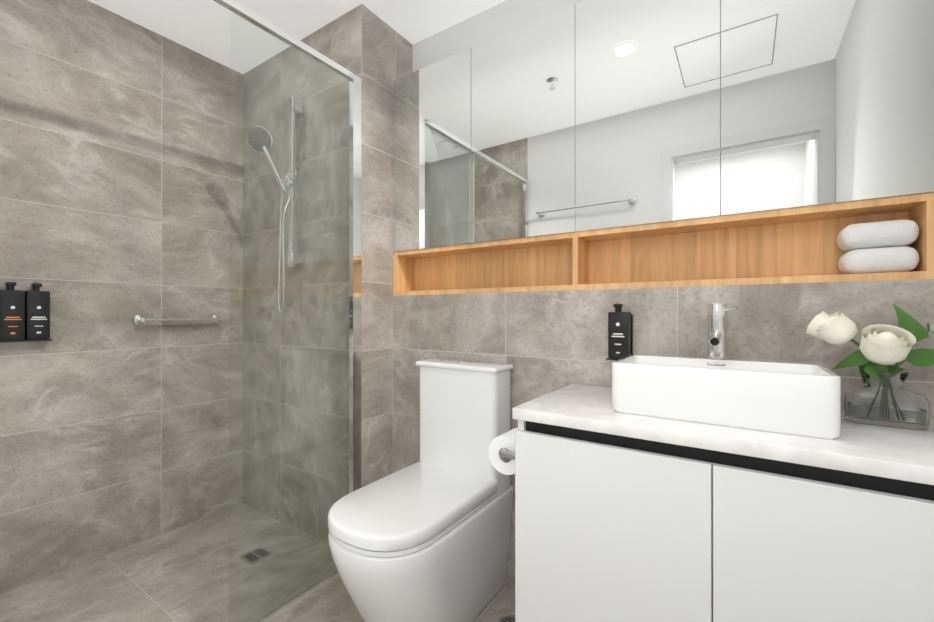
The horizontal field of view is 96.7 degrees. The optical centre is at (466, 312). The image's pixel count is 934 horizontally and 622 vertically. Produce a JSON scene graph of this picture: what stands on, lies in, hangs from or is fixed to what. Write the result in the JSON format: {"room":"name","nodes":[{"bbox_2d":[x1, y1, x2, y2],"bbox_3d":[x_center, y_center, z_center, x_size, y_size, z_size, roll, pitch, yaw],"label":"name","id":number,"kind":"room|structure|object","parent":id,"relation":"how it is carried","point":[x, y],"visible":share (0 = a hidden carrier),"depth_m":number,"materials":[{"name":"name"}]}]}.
{"room":"bathroom","nodes":[
{"label":"bathroom","id":0,"kind":"room"},
{"bbox_2d":[0,0,242,595],"bbox_3d":[-1.544,-0.132,1.995,0.120,2.400,1.870,0,0,34],"label":"tiled wall","id":1,"kind":"structure","parent":0,"point":[116,202],"depth_m":1.84,"materials":[{"name":"tile"}]},
{"bbox_2d":[0,282,51,342],"bbox_3d":[-1.720,0.000,1.570,0.057,0.225,0.211,0,0,34],"label":"dispenser","id":2,"kind":"object","parent":1,"relation":"attached to","point":[24,316],"visible":1,"depth_m":1.58,"materials":[{"name":"black plastic"}]},
{"bbox_2d":[132,315,231,326],"bbox_3d":[-1.389,0.040,2.052,0.074,0.054,0.409,0,0,34],"label":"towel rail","id":3,"kind":"object","parent":1,"relation":"attached to","point":[141,319],"visible":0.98,"depth_m":2.02,"materials":[{"name":"silver metal"}]},
{"bbox_2d":[0,504,514,621],"bbox_3d":[-0.719,1.115,0.661,2.970,0.100,3.170,0,0,34],"label":"floor","id":4,"kind":"structure","parent":0,"point":[182,574],"depth_m":1.62,"materials":[{"name":"tile"}]},
{"bbox_2d":[238,546,273,564],"bbox_3d":[-0.924,1.066,1.823,0.104,0.004,0.104,0,0,34],"label":"floor drain","id":5,"kind":"object","parent":4,"relation":"attached to","point":[253,553],"depth_m":1.82,"materials":[{"name":"silver metal"}]},
{"bbox_2d":[213,0,360,621],"bbox_3d":[-0.818,0.029,1.270,0.027,2.075,1.268,0,0,34],"label":"glass shower screen","id":6,"kind":"object","parent":4,"relation":"on","point":[354,298],"visible":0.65,"depth_m":1.61,"materials":[{"name":"clear glass"}]},
{"bbox_2d":[328,358,512,621],"bbox_3d":[-0.156,0.630,1.425,0.378,0.874,0.650,0,0,34],"label":"toilet","id":7,"kind":"object","parent":4,"relation":"on","point":[425,538],"visible":1,"depth_m":1.37,"materials":[{"name":"white ceramic"}]},
{"bbox_2d":[498,615,514,621],"bbox_3d":[0.152,1.065,1.409,0.100,0.004,0.100,0,0,34],"label":"floor drain","id":8,"kind":"object","parent":4,"relation":"attached to","point":[509,618],"visible":0.79,"depth_m":1.44,"materials":[{"name":"silver metal"}]},
{"bbox_2d":[512,384,933,621],"bbox_3d":[0.620,0.659,1.029,0.905,0.815,0.450,0,0,34],"label":"bathroom vanity","id":9,"kind":"object","parent":4,"relation":"on","point":[622,517],"visible":0.94,"depth_m":0.86,"materials":[{"name":"white"}]},
{"bbox_2d":[488,428,517,474],"bbox_3d":[0.131,0.405,1.210,0.110,0.109,0.152,0,0,34],"label":"toilet paper roll","id":10,"kind":"object","parent":9,"relation":"attached to","point":[501,451],"visible":0.65,"depth_m":1.18,"materials":[{"name":"white paper"}]},
{"bbox_2d":[612,353,840,439],"bbox_3d":[0.625,0.189,1.047,0.440,0.124,0.300,0,0,34],"label":"basin","id":11,"kind":"object","parent":9,"relation":"in","point":[800,398],"visible":0.98,"depth_m":0.92,"materials":[{"name":"white ceramic"}]},
{"bbox_2d":[706,303,736,358],"bbox_3d":[0.667,0.051,1.092,0.072,0.150,0.147,0,0,34],"label":"mixer tap","id":12,"kind":"object","parent":11,"relation":"on","point":[717,331],"visible":1,"depth_m":1.12,"materials":[{"name":"silver metal"}]},
{"bbox_2d":[806,304,933,429],"bbox_3d":[0.909,0.115,0.906,0.258,0.270,0.142,0,0,34],"label":"vase","id":13,"kind":"object","parent":9,"relation":"on","point":[883,398],"visible":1,"depth_m":0.91,"materials":[{"name":"clear glass"}]},
{"bbox_2d":[88,0,505,73],"bbox_3d":[-0.719,-1.385,0.667,2.970,0.100,3.170,0,0,34],"label":"ceiling","id":14,"kind":"structure","parent":0,"point":[202,27],"depth_m":1.89,"materials":[{"name":"white paint"}]},
{"bbox_2d":[243,4,412,544],"bbox_3d":[-0.715,-0.131,2.266,0.960,2.400,0.500,0,0,34],"label":"tiled wall","id":15,"kind":"structure","parent":0,"point":[371,49],"depth_m":1.96,"materials":[{"name":"tile"}]},
{"bbox_2d":[246,96,302,312],"bbox_3d":[-0.886,-0.512,1.934,0.106,1.029,0.252,0,0,29],"label":"shower","id":16,"kind":"object","parent":15,"relation":"attached to","point":[263,131],"depth_m":1.97,"materials":[{"name":"silver metal"}]},
{"bbox_2d":[413,0,581,71],"bbox_3d":[0.512,-0.705,1.647,1.770,1.255,0.170,0,0,34],"label":"wall","id":17,"kind":"structure","parent":0,"point":[506,16],"depth_m":1.84,"materials":[{"name":"white paint"}]},
{"bbox_2d":[393,47,472,251],"bbox_3d":[-0.128,-0.582,1.884,0.438,1.016,0.142,0,0,34],"label":"mirror","id":18,"kind":"object","parent":17,"relation":"attached to","point":[433,103],"depth_m":1.81,"materials":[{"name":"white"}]},
{"bbox_2d":[473,3,576,242],"bbox_3d":[0.236,-0.583,1.641,0.438,1.016,0.142,0,0,34],"label":"mirror","id":19,"kind":"object","parent":17,"relation":"attached to","point":[525,76],"depth_m":1.57,"materials":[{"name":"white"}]},
{"bbox_2d":[577,0,724,231],"bbox_3d":[0.600,-0.583,1.398,0.437,1.016,0.142,0,0,34],"label":"mirror","id":20,"kind":"object","parent":17,"relation":"attached to","point":[584,115],"depth_m":1.33,"materials":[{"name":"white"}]},
{"bbox_2d":[725,0,933,214],"bbox_3d":[0.971,-0.584,1.151,0.455,1.016,0.142,0,0,34],"label":"mirror","id":21,"kind":"object","parent":17,"relation":"attached to","point":[827,101],"depth_m":1.09,"materials":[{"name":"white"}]},
{"bbox_2d":[393,192,933,295],"bbox_3d":[0.419,-0.180,1.520,1.750,0.206,0.138,0,0,34],"label":"niche shelf","id":22,"kind":"object","parent":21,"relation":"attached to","point":[790,245],"visible":0.96,"depth_m":1.37,"materials":[{"name":"brown wood"}]},
{"bbox_2d":[836,219,918,273],"bbox_3d":[1.065,-0.165,1.084,0.144,0.132,0.116,0,0,34],"label":"towels","id":23,"kind":"object","parent":22,"relation":"on","point":[876,247],"visible":0.98,"depth_m":1.04,"materials":[{"name":"white fabric"}]},
{"bbox_2d":[393,279,933,590],"bbox_3d":[0.473,0.495,1.586,1.770,1.145,0.310,0,0,34],"label":"tiled wall","id":24,"kind":"structure","parent":0,"point":[544,342],"depth_m":1.41,"materials":[{"name":"tile"}]},
{"bbox_2d":[606,304,632,359],"bbox_3d":[0.497,0.064,1.351,0.070,0.181,0.055,0,0,34],"label":"soap bottle","id":25,"kind":"object","parent":24,"relation":"attached to","point":[620,334],"visible":0.9,"depth_m":1.33,"materials":[{"name":"black plastic"}]},
{"bbox_3d":[0.467,-0.136,-0.126,0.120,2.400,3.170,0,0,34],"label":"wall","id":26,"kind":"structure","parent":0,"visible":0},
{"bbox_2d":[927,322,933,332],"bbox_3d":[0.997,0.032,0.848,0.077,0.048,0.048,0,0,34],"label":"towel hook","id":27,"kind":"object","parent":26,"relation":"attached to","point":[930,326],"visible":1,"depth_m":0.86,"materials":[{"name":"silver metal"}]}
]}

